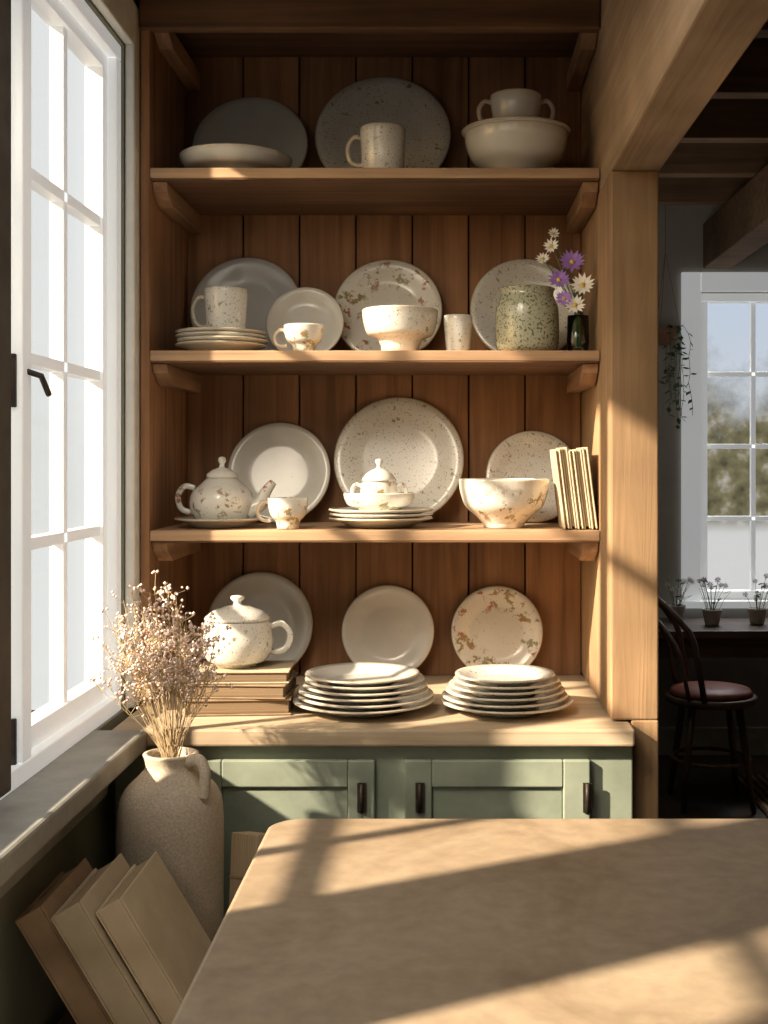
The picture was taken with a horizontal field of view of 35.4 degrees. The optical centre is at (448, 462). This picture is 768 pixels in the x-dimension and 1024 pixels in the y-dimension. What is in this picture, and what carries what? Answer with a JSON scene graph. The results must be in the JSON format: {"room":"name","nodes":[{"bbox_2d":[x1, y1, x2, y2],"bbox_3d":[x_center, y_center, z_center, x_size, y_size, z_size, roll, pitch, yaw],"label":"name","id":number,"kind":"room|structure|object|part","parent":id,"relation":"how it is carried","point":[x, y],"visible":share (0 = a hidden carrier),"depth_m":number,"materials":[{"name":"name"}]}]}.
{"room":"dining room","nodes":[
{"label":"dining room","id":0,"kind":"room"},
{"bbox_2d":[0,0,141,1023],"bbox_3d":[-0.745,0.045,0.740,0.070,2.850,5.080,0,0,0],"label":"wall","id":1,"kind":"structure","parent":0,"point":[28,995],"depth_m":2.17,"materials":[{"name":"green paint"}]},
{"bbox_2d":[0,0,120,799],"bbox_3d":[-0.737,-0.185,1.460,0.095,1.448,2.318,0,0,0],"label":"window","id":2,"kind":"structure","parent":1,"relation":"in","point":[29,741],"depth_m":2.31,"materials":[{"name":"white wood"}]},
{"bbox_3d":[-0.700,-0.185,1.863,0.012,1.410,0.085,0,0,0],"label":"casement frame","id":3,"kind":"part","parent":2,"relation":"part of","materials":[{"name":"paint"}]},
{"bbox_3d":[-0.732,-0.178,1.460,0.085,1.393,2.250,0,0,0],"label":"glazing frame","id":4,"kind":"part","parent":2,"relation":"part of","materials":[{"name":"white wood"}]},
{"bbox_2d":[0,711,145,898],"bbox_3d":[-0.698,0.604,1.399,0.175,0.131,2.439,0,0,0],"label":"sill","id":5,"kind":"structure","parent":1,"relation":"attached to","point":[40,812],"depth_m":2.00,"materials":[{"name":"white wood"}]},
{"bbox_2d":[91,0,140,707],"bbox_3d":[-0.699,-0.215,1.462,0.022,1.590,2.525,0,0,0],"label":"trim","id":6,"kind":"structure","parent":1,"relation":"attached to","point":[123,15],"depth_m":2.63,"materials":[{"name":"white wood"}]},
{"bbox_2d":[657,205,767,726],"bbox_3d":[1.744,0.045,6.150,2.913,2.850,0.200,0,0,0],"label":"wall","id":7,"kind":"structure","parent":0,"point":[684,223],"depth_m":6.05,"materials":[{"name":"grey paint"}]},
{"bbox_2d":[658,727,767,754],"bbox_3d":[1.718,1.400,6.040,2.563,0.140,0.019,0,0,0],"label":"baseboard","id":8,"kind":"structure","parent":7,"relation":"attached to","point":[757,737],"depth_m":6.03,"materials":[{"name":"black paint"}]},
{"bbox_2d":[677,272,767,607],"bbox_3d":[1.790,-0.117,6.030,1.280,1.685,0.100,0,0,0],"label":"window frame","id":9,"kind":"structure","parent":7,"relation":"in","point":[693,284],"depth_m":6.03,"materials":[{"name":"white wood"}]},
{"bbox_2d":[701,294,767,598],"bbox_3d":[1.790,-0.085,6.125,1.038,1.548,0.090,0,0,0],"label":"window","id":10,"kind":"structure","parent":7,"relation":"in","point":[752,299],"depth_m":6.11,"materials":[{"name":"white wood"}]},
{"bbox_2d":[703,164,767,267],"bbox_3d":[1.350,-1.093,4.524,0.140,0.225,3.049,0,0,0],"label":"ceiling beam","id":11,"kind":"structure","parent":7,"relation":"attached to","point":[739,228],"depth_m":5.36,"materials":[{"name":"brown wood"}]},
{"bbox_2d":[658,755,767,818],"bbox_3d":[1.145,1.520,2.225,4.110,0.100,8.050,0,0,0],"label":"floor","id":12,"kind":"structure","parent":0,"point":[711,795],"depth_m":5.37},
{"bbox_2d":[58,1009,75,1023],"bbox_3d":[-0.487,1.220,1.930,0.385,0.500,0.960,0,0,0],"label":"wooden bench","id":13,"kind":"object","parent":12,"relation":"on","point":[66,1018],"visible":0.02,"depth_m":2.09,"materials":[{"name":"brown wood"}]},
{"bbox_2d":[15,858,112,1023],"bbox_3d":[-0.587,0.832,2.000,0.191,0.273,0.230,0,0,0],"label":"book","id":14,"kind":"object","parent":13,"relation":"on","point":[35,924],"visible":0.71,"depth_m":1.89,"materials":[{"name":"brown fabric"}]},
{"bbox_2d":[51,853,161,1023],"bbox_3d":[-0.522,0.826,1.990,0.200,0.284,0.235,0,0,0],"label":"book","id":15,"kind":"object","parent":13,"relation":"on","point":[77,922],"visible":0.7,"depth_m":1.87,"materials":[{"name":"paper"}]},
{"bbox_2d":[96,851,210,1023],"bbox_3d":[-0.457,0.826,2.000,0.197,0.284,0.230,0,0,0],"label":"book","id":16,"kind":"object","parent":13,"relation":"on","point":[148,919],"visible":0.83,"depth_m":1.93,"materials":[{"name":"beige paper"}]},
{"bbox_2d":[117,747,223,942],"bbox_3d":[-0.526,0.754,2.270,0.198,0.430,0.198,0,0,0],"label":"jug","id":17,"kind":"object","parent":13,"relation":"on","point":[173,809],"visible":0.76,"depth_m":2.20,"materials":[{"name":"beige ceramic"}]},
{"bbox_2d":[89,570,233,757],"bbox_3d":[-0.538,0.424,2.278,0.264,0.441,0.209,0,0,0],"label":"dried flowers","id":18,"kind":"object","parent":17,"relation":"in","point":[160,672],"visible":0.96,"depth_m":2.25,"materials":[{"name":"beige plant"}]},
{"bbox_2d":[229,831,265,905],"bbox_3d":[-0.365,0.826,2.220,0.079,0.285,0.145,0,0,-41],"label":"bundle","id":19,"kind":"object","parent":13,"relation":"on","point":[244,845],"visible":0.18,"depth_m":2.24,"materials":[{"name":"brown"}]},
{"bbox_2d":[113,0,634,916],"bbox_3d":[-0.154,0.195,2.753,1.062,2.551,0.647,0,0,0],"label":"hutch","id":20,"kind":"object","parent":12,"relation":"on","point":[456,221],"visible":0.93,"depth_m":2.87,"materials":[{"name":"brown wood"}]},
{"bbox_3d":[-0.675,-0.270,2.871,0.020,1.620,0.412,0,0,0],"label":"panel","id":21,"kind":"part","parent":20,"relation":"part of","materials":[{"name":"brown wood"}]},
{"bbox_2d":[174,516,264,527],"bbox_3d":[-0.533,0.138,2.795,0.210,0.022,0.210,0,0,0],"label":"saucer","id":22,"kind":"object","parent":20,"relation":"on","point":[192,521],"visible":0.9,"depth_m":2.73,"materials":[{"name":"ceramic"}]},
{"bbox_2d":[175,456,275,518],"bbox_3d":[-0.518,0.063,2.795,0.178,0.158,0.164,0,0,-42],"label":"teapot","id":23,"kind":"object","parent":22,"relation":"on","point":[221,495],"visible":0.84,"depth_m":2.75,"materials":[{"name":"ceramic"}]},
{"bbox_2d":[175,340,266,350],"bbox_3d":[-0.527,-0.262,2.775,0.210,0.022,0.210,0,0,43],"label":"saucer","id":24,"kind":"object","parent":20,"relation":"on","point":[198,345],"visible":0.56,"depth_m":2.71,"materials":[{"name":"ceramic"}]},
{"bbox_2d":[176,336,268,343],"bbox_3d":[-0.523,-0.272,2.772,0.210,0.022,0.210,0,0,-19],"label":"saucer","id":25,"kind":"object","parent":24,"relation":"on","point":[189,338],"visible":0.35,"depth_m":2.69,"materials":[{"name":"ceramic"}]},
{"bbox_2d":[174,331,265,338],"bbox_3d":[-0.528,-0.282,2.777,0.210,0.022,0.210,0,0,20],"label":"saucer","id":26,"kind":"object","parent":25,"relation":"on","point":[201,333],"visible":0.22,"depth_m":2.69,"materials":[{"name":"ceramic"}]},
{"bbox_2d":[174,327,265,335],"bbox_3d":[-0.529,-0.292,2.779,0.210,0.022,0.210,0,0,13],"label":"saucer","id":27,"kind":"object","parent":26,"relation":"on","point":[192,329],"visible":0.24,"depth_m":2.69,"materials":[{"name":"ceramic"}]},
{"bbox_2d":[191,286,247,327],"bbox_3d":[-0.525,-0.346,2.771,0.121,0.114,0.100,0,0,-24],"label":"mug","id":28,"kind":"object","parent":27,"relation":"on","point":[225,306],"visible":0.65,"depth_m":2.73,"materials":[{"name":"ceramic"}]},
{"bbox_2d":[179,143,291,167],"bbox_3d":[-0.496,-0.684,2.795,0.260,0.054,0.260,0,0,0],"label":"serving dish","id":29,"kind":"object","parent":20,"relation":"on","point":[212,155],"visible":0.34,"depth_m":2.70,"materials":[{"name":"ceramic"}]},
{"bbox_2d":[185,691,293,715],"bbox_3d":[-0.455,0.522,2.640,0.225,0.034,0.165,0,0,-4],"label":"book","id":30,"kind":"object","parent":20,"relation":"on","point":[216,707],"visible":0.43,"depth_m":2.56,"materials":[{"name":"beige paper"}]},
{"bbox_2d":[186,672,298,698],"bbox_3d":[-0.451,0.489,2.640,0.215,0.030,0.160,0,0,3],"label":"book","id":31,"kind":"object","parent":30,"relation":"on","point":[240,691],"visible":0.48,"depth_m":2.56,"materials":[{"name":"beige paper"}]},
{"bbox_2d":[195,660,294,683],"bbox_3d":[-0.447,0.459,2.640,0.205,0.026,0.150,0,0,-2],"label":"book","id":32,"kind":"object","parent":31,"relation":"on","point":[267,671],"visible":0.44,"depth_m":2.57,"materials":[{"name":"paper"}]},
{"bbox_2d":[202,595,292,668],"bbox_3d":[-0.458,0.368,2.636,0.174,0.155,0.156,0,0,27],"label":"teapot","id":33,"kind":"object","parent":32,"relation":"on","point":[249,642],"visible":0.88,"depth_m":2.58,"materials":[{"name":"ceramic"}]},
{"bbox_2d":[190,257,297,350],"bbox_3d":[-0.509,-0.386,3.008,0.280,0.270,0.080,0,0,2],"label":"dinner plate","id":34,"kind":"object","parent":20,"relation":"on","point":[265,281],"visible":0.36,"depth_m":3.03,"materials":[{"name":"ceramic"}]},
{"bbox_2d":[192,97,307,167],"bbox_3d":[-0.497,-0.793,2.997,0.290,0.272,0.102,0,0,-1],"label":"serving platter","id":35,"kind":"object","parent":20,"relation":"on","point":[261,121],"visible":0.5,"depth_m":3.03,"materials":[{"name":"ceramic"}]},
{"bbox_2d":[208,572,312,665],"bbox_3d":[-0.475,0.407,3.018,0.268,0.264,0.060,0,0,1],"label":"dinner plate","id":36,"kind":"object","parent":20,"relation":"on","point":[274,594],"visible":0.51,"depth_m":3.03,"materials":[{"name":"ceramic"}]},
{"bbox_2d":[228,422,330,522],"bbox_3d":[-0.427,0.023,3.012,0.260,0.252,0.072,0,0,0],"label":"dinner plate","id":37,"kind":"object","parent":20,"relation":"on","point":[289,455],"visible":0.76,"depth_m":3.03,"materials":[{"name":"ceramic"}]},
{"bbox_2d":[256,497,307,528],"bbox_3d":[-0.373,0.114,2.722,0.109,0.070,0.092,0,0,-24],"label":"teacup","id":38,"kind":"object","parent":20,"relation":"on","point":[287,512],"visible":1,"depth_m":2.70,"materials":[{"name":"ceramic"}]},
{"bbox_2d":[272,323,323,350],"bbox_3d":[-0.338,-0.282,2.727,0.109,0.062,0.092,0,0,-21],"label":"teacup","id":39,"kind":"object","parent":20,"relation":"on","point":[301,336],"visible":0.94,"depth_m":2.70,"materials":[{"name":"ceramic"}]},
{"bbox_2d":[266,287,343,350],"bbox_3d":[-0.353,-0.343,2.938,0.192,0.183,0.064,0,0,0],"label":"dessert plate","id":40,"kind":"object","parent":20,"relation":"on","point":[303,304],"visible":0.73,"depth_m":2.95,"materials":[{"name":"ceramic"}]},
{"bbox_2d":[292,695,434,717],"bbox_3d":[-0.186,0.526,2.623,0.310,0.026,0.310,0,0,41],"label":"dinner plate","id":41,"kind":"object","parent":20,"relation":"on","point":[296,700],"visible":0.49,"depth_m":2.53,"materials":[{"name":"ceramic"}]},
{"bbox_2d":[297,688,433,711],"bbox_3d":[-0.182,0.514,2.623,0.298,0.025,0.298,0,0,0],"label":"dinner plate","id":42,"kind":"object","parent":41,"relation":"on","point":[429,693],"visible":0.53,"depth_m":2.54,"materials":[{"name":"ceramic"}]},
{"bbox_2d":[297,684,427,705],"bbox_3d":[-0.188,0.502,2.623,0.286,0.025,0.286,0,0,11],"label":"dinner plate","id":43,"kind":"object","parent":42,"relation":"on","point":[301,689],"visible":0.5,"depth_m":2.54,"materials":[{"name":"ceramic"}]},
{"bbox_2d":[303,678,427,699],"bbox_3d":[-0.182,0.490,2.619,0.274,0.025,0.274,0,0,-26],"label":"dinner plate","id":44,"kind":"object","parent":43,"relation":"on","point":[424,683],"visible":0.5,"depth_m":2.54,"materials":[{"name":"ceramic"}]},
{"bbox_2d":[304,673,423,693],"bbox_3d":[-0.184,0.479,2.622,0.262,0.024,0.262,0,0,-7],"label":"dinner plate","id":45,"kind":"object","parent":44,"relation":"on","point":[350,690],"visible":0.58,"depth_m":2.54,"materials":[{"name":"ceramic"}]},
{"bbox_2d":[305,662,419,687],"bbox_3d":[-0.189,0.467,2.619,0.250,0.024,0.250,0,0,13],"label":"dinner plate","id":46,"kind":"object","parent":45,"relation":"on","point":[354,674],"visible":0.97,"depth_m":2.66,"materials":[{"name":"ceramic"}]},
{"bbox_2d":[139,0,599,56],"bbox_3d":[-0.175,-1.020,2.849,1.020,0.121,0.399,0,0,0],"label":"shelf","id":47,"kind":"object","parent":20,"relation":"attached to","point":[176,28],"depth_m":2.65,"materials":[{"name":"brown wood"}]},
{"bbox_2d":[113,674,634,745],"bbox_3d":[-0.154,0.557,2.753,1.062,0.035,0.647,0,0,0],"label":"countertop","id":48,"kind":"structure","parent":20,"relation":"on","point":[586,722],"depth_m":2.45,"materials":[{"name":"brown wood"}]},
{"bbox_2d":[150,168,599,214],"bbox_3d":[-0.165,-0.642,2.857,0.999,0.027,0.384,0,0,0],"label":"shelf","id":49,"kind":"object","parent":20,"relation":"attached to","point":[203,191],"depth_m":2.76,"materials":[{"name":"brown wood"}]},
{"bbox_2d":[150,351,599,374],"bbox_3d":[-0.165,-0.236,2.857,0.999,0.027,0.384,0,0,0],"label":"shelf","id":50,"kind":"object","parent":20,"relation":"attached to","point":[176,362],"depth_m":2.67,"materials":[{"name":"brown wood"}]},
{"bbox_2d":[150,522,599,542],"bbox_3d":[-0.165,0.164,2.857,0.999,0.027,0.384,0,0,0],"label":"shelf","id":51,"kind":"object","parent":20,"relation":"attached to","point":[160,532],"depth_m":2.66,"materials":[{"name":"brown wood"}]},
{"bbox_2d":[345,122,405,167],"bbox_3d":[-0.161,-0.711,2.736,0.126,0.107,0.104,0,0,-23],"label":"mug","id":52,"kind":"object","parent":20,"relation":"on","point":[382,143],"visible":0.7,"depth_m":2.70,"materials":[{"name":"ceramic"}]},
{"bbox_2d":[328,516,432,527],"bbox_3d":[-0.159,0.137,2.798,0.244,0.024,0.244,0,0,-7],"label":"plate","id":53,"kind":"object","parent":20,"relation":"on","point":[355,523],"visible":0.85,"depth_m":2.72,"materials":[{"name":"ceramic"}]},
{"bbox_2d":[329,512,433,518],"bbox_3d":[-0.157,0.127,2.795,0.244,0.024,0.244,0,0,32],"label":"plate","id":54,"kind":"object","parent":53,"relation":"on","point":[344,516],"visible":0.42,"depth_m":2.70,"materials":[{"name":"ceramic"}]},
{"bbox_2d":[328,507,432,514],"bbox_3d":[-0.159,0.117,2.793,0.244,0.024,0.244,0,0,1],"label":"plate","id":55,"kind":"object","parent":54,"relation":"on","point":[342,510],"visible":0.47,"depth_m":2.70,"materials":[{"name":"ceramic"}]},
{"bbox_2d":[343,492,414,509],"bbox_3d":[-0.163,0.095,2.795,0.166,0.052,0.166,0,0,0],"label":"bowl","id":56,"kind":"object","parent":55,"relation":"on","point":[361,501],"visible":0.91,"depth_m":2.73,"materials":[{"name":"ceramic"}]},
{"bbox_2d":[350,459,407,492],"bbox_3d":[-0.163,0.048,2.795,0.103,0.117,0.089,0,0,-41],"label":"sugar bowl","id":57,"kind":"object","parent":56,"relation":"in","point":[377,480],"visible":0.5,"depth_m":2.77,"materials":[{"name":"ceramic"}]},
{"bbox_2d":[315,77,450,167],"bbox_3d":[-0.165,-0.819,2.994,0.340,0.323,0.108,0,0,0],"label":"dinner plate","id":58,"kind":"object","parent":20,"relation":"on","point":[405,103],"visible":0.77,"depth_m":3.02,"materials":[{"name":"ceramic"}]},
{"bbox_2d":[341,585,433,668],"bbox_3d":[-0.154,0.424,3.021,0.234,0.230,0.054,0,0,-1],"label":"dinner plate","id":59,"kind":"object","parent":20,"relation":"on","point":[384,623],"visible":0.9,"depth_m":3.03,"materials":[{"name":"ceramic"}]},
{"bbox_2d":[335,260,442,350],"bbox_3d":[-0.153,-0.383,3.009,0.274,0.264,0.078,0,0,0],"label":"dinner plate","id":60,"kind":"object","parent":20,"relation":"on","point":[381,282],"visible":0.61,"depth_m":3.03,"materials":[{"name":"ceramic"}]},
{"bbox_2d":[334,397,463,512],"bbox_3d":[-0.125,-0.009,3.005,0.326,0.316,0.087,0,0,1],"label":"dinner plate","id":61,"kind":"object","parent":20,"relation":"on","point":[415,441],"visible":0.66,"depth_m":3.02,"materials":[{"name":"ceramic"}]},
{"bbox_2d":[362,305,437,350],"bbox_3d":[-0.113,-0.302,2.770,0.176,0.102,0.176,0,0,0],"label":"footed bowl","id":62,"kind":"object","parent":20,"relation":"on","point":[395,327],"visible":0.93,"depth_m":2.71,"materials":[{"name":"ceramic"}]},
{"bbox_2d":[444,314,471,350],"bbox_3d":[0.021,-0.295,2.750,0.066,0.087,0.066,0,0,0],"label":"tumbler","id":63,"kind":"object","parent":20,"relation":"on","point":[457,327],"visible":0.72,"depth_m":2.72,"materials":[{"name":"ceramic"}]},
{"bbox_2d":[451,586,542,666],"bbox_3d":[0.121,0.425,3.021,0.232,0.228,0.054,0,0,-1],"label":"dinner plate","id":64,"kind":"object","parent":20,"relation":"on","point":[492,624],"visible":0.94,"depth_m":3.03,"materials":[{"name":"ceramic"}]},
{"bbox_2d":[459,478,548,527],"bbox_3d":[0.127,0.092,2.780,0.210,0.112,0.210,0,0,0],"label":"serving bowl","id":65,"kind":"object","parent":20,"relation":"on","point":[497,502],"visible":1,"depth_m":2.71,"materials":[{"name":"ceramic"}]},
{"bbox_2d":[441,695,573,717],"bbox_3d":[0.127,0.526,2.617,0.290,0.025,0.290,0,0,1],"label":"dinner plate","id":66,"kind":"object","parent":20,"relation":"on","point":[569,701],"visible":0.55,"depth_m":2.53,"materials":[{"name":"ceramic"}]},
{"bbox_2d":[441,690,567,711],"bbox_3d":[0.121,0.514,2.616,0.276,0.025,0.276,0,0,-17],"label":"dinner plate","id":67,"kind":"object","parent":66,"relation":"on","point":[463,701],"visible":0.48,"depth_m":2.54,"materials":[{"name":"ceramic"}]},
{"bbox_2d":[445,685,564,705],"bbox_3d":[0.122,0.503,2.620,0.262,0.024,0.262,0,0,19],"label":"dinner plate","id":68,"kind":"object","parent":67,"relation":"on","point":[505,702],"visible":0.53,"depth_m":2.54,"materials":[{"name":"ceramic"}]},
{"bbox_2d":[448,679,561,698],"bbox_3d":[0.122,0.491,2.622,0.248,0.024,0.248,0,0,43],"label":"dinner plate","id":69,"kind":"object","parent":68,"relation":"on","point":[451,683],"visible":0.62,"depth_m":2.55,"materials":[{"name":"ceramic"}]},
{"bbox_2d":[453,675,559,692],"bbox_3d":[0.126,0.479,2.617,0.234,0.023,0.234,0,0,29],"label":"dinner plate","id":70,"kind":"object","parent":69,"relation":"on","point":[555,679],"visible":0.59,"depth_m":2.54,"materials":[{"name":"ceramic"}]},
{"bbox_2d":[455,664,554,686],"bbox_3d":[0.122,0.467,2.618,0.220,0.023,0.220,0,0,11],"label":"dinner plate","id":71,"kind":"object","parent":70,"relation":"on","point":[490,675],"visible":0.99,"depth_m":2.65,"materials":[{"name":"ceramic"}]},
{"bbox_2d":[465,120,567,167],"bbox_3d":[0.156,-0.711,2.795,0.240,0.108,0.240,0,0,0],"label":"mixing bowl","id":72,"kind":"object","parent":20,"relation":"on","point":[512,143],"visible":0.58,"depth_m":2.71,"materials":[{"name":"ceramic"}]},
{"bbox_2d":[461,116,570,137],"bbox_3d":[0.156,-0.760,2.795,0.256,0.024,0.256,0,0,0],"label":"bowl rim","id":73,"kind":"object","parent":72,"relation":"on","point":[465,129],"visible":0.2,"depth_m":2.69,"materials":[{"name":"ceramic"}]},
{"bbox_2d":[476,88,555,119],"bbox_3d":[0.156,-0.805,2.795,0.140,0.100,0.121,0,0,-41],"label":"cup","id":74,"kind":"object","parent":73,"relation":"on","point":[512,101],"visible":0.5,"depth_m":2.75,"materials":[{"name":"ceramic"}]},
{"bbox_2d":[470,259,579,350],"bbox_3d":[0.191,-0.385,3.009,0.276,0.266,0.079,0,0,-1],"label":"dinner plate","id":75,"kind":"object","parent":20,"relation":"on","point":[486,295],"visible":0.44,"depth_m":3.03,"materials":[{"name":"ceramic"}]},
{"bbox_2d":[495,285,558,350],"bbox_3d":[0.180,-0.327,2.775,0.148,0.152,0.148,0,0,0],"label":"stoneware crock","id":76,"kind":"object","parent":20,"relation":"on","point":[526,316],"visible":0.9,"depth_m":2.71,"materials":[{"name":"green ceramic"}]},
{"bbox_2d":[486,431,570,522],"bbox_3d":[0.211,0.033,3.014,0.238,0.231,0.067,0,0,1],"label":"dinner plate","id":77,"kind":"object","parent":20,"relation":"on","point":[525,454],"visible":0.52,"depth_m":3.03,"materials":[{"name":"ceramic"}]},
{"bbox_2d":[550,449,569,528],"bbox_3d":[0.254,0.058,2.755,0.034,0.181,0.135,0,0,0],"label":"book","id":78,"kind":"object","parent":20,"relation":"on","point":[555,454],"visible":1,"depth_m":2.69,"materials":[{"name":"beige paper"}]},
{"bbox_2d":[556,447,576,528],"bbox_3d":[0.269,0.056,2.759,0.037,0.185,0.135,0,0,0],"label":"book","id":79,"kind":"object","parent":20,"relation":"on","point":[564,452],"visible":0.64,"depth_m":2.69,"materials":[{"name":"paper"}]},
{"bbox_2d":[568,450,583,528],"bbox_3d":[0.285,0.060,2.755,0.034,0.177,0.135,0,0,0],"label":"book","id":80,"kind":"object","parent":20,"relation":"on","point":[571,454],"visible":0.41,"depth_m":2.69,"materials":[{"name":"beige paper"}]},
{"bbox_2d":[567,315,588,350],"bbox_3d":[0.295,-0.294,2.745,0.052,0.085,0.052,0,0,0],"label":"glass vase","id":81,"kind":"object","parent":20,"relation":"on","point":[585,318],"visible":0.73,"depth_m":2.73,"materials":[{"name":"green glass"}]},
{"bbox_2d":[536,228,594,346],"bbox_3d":[0.263,-0.403,2.725,0.135,0.279,0.064,0,0,0],"label":"flower bouquet","id":82,"kind":"object","parent":81,"relation":"in","point":[570,301],"visible":0.99,"depth_m":2.73,"materials":[{"name":"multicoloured plant"}]},
{"bbox_2d":[569,449,590,528],"bbox_3d":[0.300,0.058,2.759,0.036,0.181,0.135,0,0,0],"label":"book","id":83,"kind":"object","parent":20,"relation":"on","point":[578,452],"visible":0.62,"depth_m":2.69,"materials":[{"name":"paper"}]},
{"bbox_2d":[576,447,597,528],"bbox_3d":[0.316,0.056,2.755,0.035,0.185,0.135,0,0,0],"label":"book","id":84,"kind":"object","parent":20,"relation":"on","point":[585,455],"visible":0.52,"depth_m":2.69,"materials":[{"name":"beige paper"}]},
{"bbox_2d":[172,819,767,1023],"bbox_3d":[0.745,0.995,1.090,2.010,0.950,1.340,0,0,0],"label":"kitchen table","id":85,"kind":"object","parent":12,"relation":"on","point":[329,921],"visible":1,"depth_m":1.34,"materials":[{"name":"wood"}]},
{"bbox_2d":[581,171,657,818],"bbox_3d":[0.387,0.430,2.789,0.100,2.080,0.579,0,0,0],"label":"column","id":86,"kind":"structure","parent":12,"relation":"on","point":[619,239],"depth_m":2.50,"materials":[{"name":"brown wood"}]},
{"bbox_2d":[658,596,756,813],"bbox_3d":[1.101,1.020,5.180,0.448,0.905,0.390,0,0,0],"label":"dining chair","id":87,"kind":"object","parent":12,"relation":"on","point":[700,694],"visible":0.89,"depth_m":5.06,"materials":[{"name":"brown wood"}]},
{"bbox_3d":[0.978,0.784,5.180,0.201,0.435,0.383,0,0,0],"label":"backrest","id":88,"kind":"part","parent":87,"relation":"part of","materials":[{"name":"brown wood"}]},
{"bbox_3d":[1.130,1.013,5.180,0.390,0.034,0.390,0,0,0],"label":"seat frame","id":89,"kind":"part","parent":87,"relation":"part of","materials":[{"name":"brown wood"}]},
{"bbox_2d":[668,681,753,700],"bbox_3d":[1.130,0.975,5.180,0.360,0.040,0.360,0,0,0],"label":"seat cushion","id":90,"kind":"object","parent":87,"relation":"on","point":[713,690],"depth_m":5.08,"materials":[{"name":"leather"}]},
{"bbox_2d":[658,618,767,657],"bbox_3d":[1.600,1.120,5.735,1.700,0.700,0.470,0,0,0],"label":"side table","id":91,"kind":"object","parent":12,"relation":"on","point":[733,637],"visible":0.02,"depth_m":5.54,"materials":[{"name":"black wood"}]},
{"bbox_2d":[665,576,694,619],"bbox_3d":[1.122,0.658,5.850,0.163,0.220,0.124,0,0,0],"label":"potted flower","id":92,"kind":"object","parent":91,"relation":"on","point":[679,608],"visible":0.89,"depth_m":5.84,"materials":[{"name":"green plant"}]},
{"bbox_2d":[697,576,730,625],"bbox_3d":[1.258,0.652,5.708,0.157,0.233,0.121,0,0,-19],"label":"potted flower","id":93,"kind":"object","parent":91,"relation":"on","point":[712,616],"visible":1,"depth_m":5.68,"materials":[{"name":"green plant"}]},
{"bbox_2d":[742,574,767,624],"bbox_3d":[1.491,0.648,5.736,0.125,0.241,0.158,0,0,-20],"label":"potted flower","id":94,"kind":"object","parent":91,"relation":"on","point":[757,615],"visible":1,"depth_m":5.71,"materials":[{"name":"green plant"}]},
{"bbox_2d":[731,774,767,816],"bbox_3d":[1.810,1.464,4.960,0.980,0.011,1.320,0,0,0],"label":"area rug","id":95,"kind":"object","parent":12,"relation":"on","point":[760,781],"visible":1,"depth_m":5.39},
{"bbox_2d":[753,38,767,40],"bbox_3d":[1.145,-1.440,2.225,4.110,0.120,8.050,0,0,0],"label":"ceiling","id":96,"kind":"structure","parent":0,"point":[754,39],"depth_m":3.91,"materials":[{"name":"black"}]},
{"bbox_2d":[581,0,767,195],"bbox_3d":[0.389,-0.995,0.740,0.104,0.769,4.679,0,0,0],"label":"ceiling beam","id":97,"kind":"structure","parent":96,"relation":"attached to","point":[655,66],"depth_m":2.10,"materials":[{"name":"brown wood"}]},
{"bbox_2d":[658,205,696,428],"bbox_3d":[1.074,-0.772,5.846,0.306,1.211,0.240,0,0,-31],"label":"hanging plant","id":98,"kind":"object","parent":96,"relation":"hanging from","point":[668,336],"visible":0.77,"depth_m":5.84,"materials":[{"name":"green plant"}]},
{"bbox_3d":[1.060,-0.979,5.880,0.160,0.798,0.160,0,0,0],"label":"pot","id":99,"kind":"part","parent":98,"relation":"part of","materials":[{"name":"brown ceramic"}]},
{"bbox_2d":[658,178,751,204],"bbox_3d":[1.720,-1.294,5.605,2.557,0.169,0.070,0,0,0],"label":"ceiling beam","id":100,"kind":"structure","parent":96,"relation":"attached to","point":[671,191],"depth_m":5.57,"materials":[{"name":"brown wood"}]},
{"bbox_2d":[658,143,767,177],"bbox_3d":[1.720,-1.294,5.055,2.557,0.169,0.070,0,0,0],"label":"ceiling beam","id":101,"kind":"structure","parent":96,"relation":"attached to","point":[687,160],"depth_m":5.02,"materials":[{"name":"brown wood"}]},
{"bbox_2d":[679,99,767,142],"bbox_3d":[1.720,-1.294,4.505,2.557,0.169,0.070,0,0,0],"label":"ceiling beam","id":102,"kind":"structure","parent":96,"relation":"attached to","point":[721,120],"depth_m":4.47,"materials":[{"name":"brown wood"}]},
{"bbox_2d":[711,41,767,98],"bbox_3d":[1.720,-1.294,3.955,2.557,0.169,0.070,0,0,0],"label":"ceiling beam","id":103,"kind":"structure","parent":96,"relation":"attached to","point":[748,79],"depth_m":3.92,"materials":[{"name":"brown wood"}]},
{"bbox_2d":[755,20,767,37],"bbox_3d":[1.720,-1.294,3.385,2.557,0.169,0.070,0,0,0],"label":"ceiling beam","id":104,"kind":"structure","parent":96,"relation":"attached to","point":[763,33],"depth_m":3.37,"materials":[{"name":"brown wood"}]},
{"label":"outside","id":105,"kind":"structure","parent":0,"visible":0},
{"bbox_2d":[31,8,767,709],"bbox_3d":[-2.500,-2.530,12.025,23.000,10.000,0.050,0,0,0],"label":"window panes","id":106,"kind":"structure","parent":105,"point":[728,324],"depth_m":12.00,"materials":[{"name":"clear glass"}]}
]}

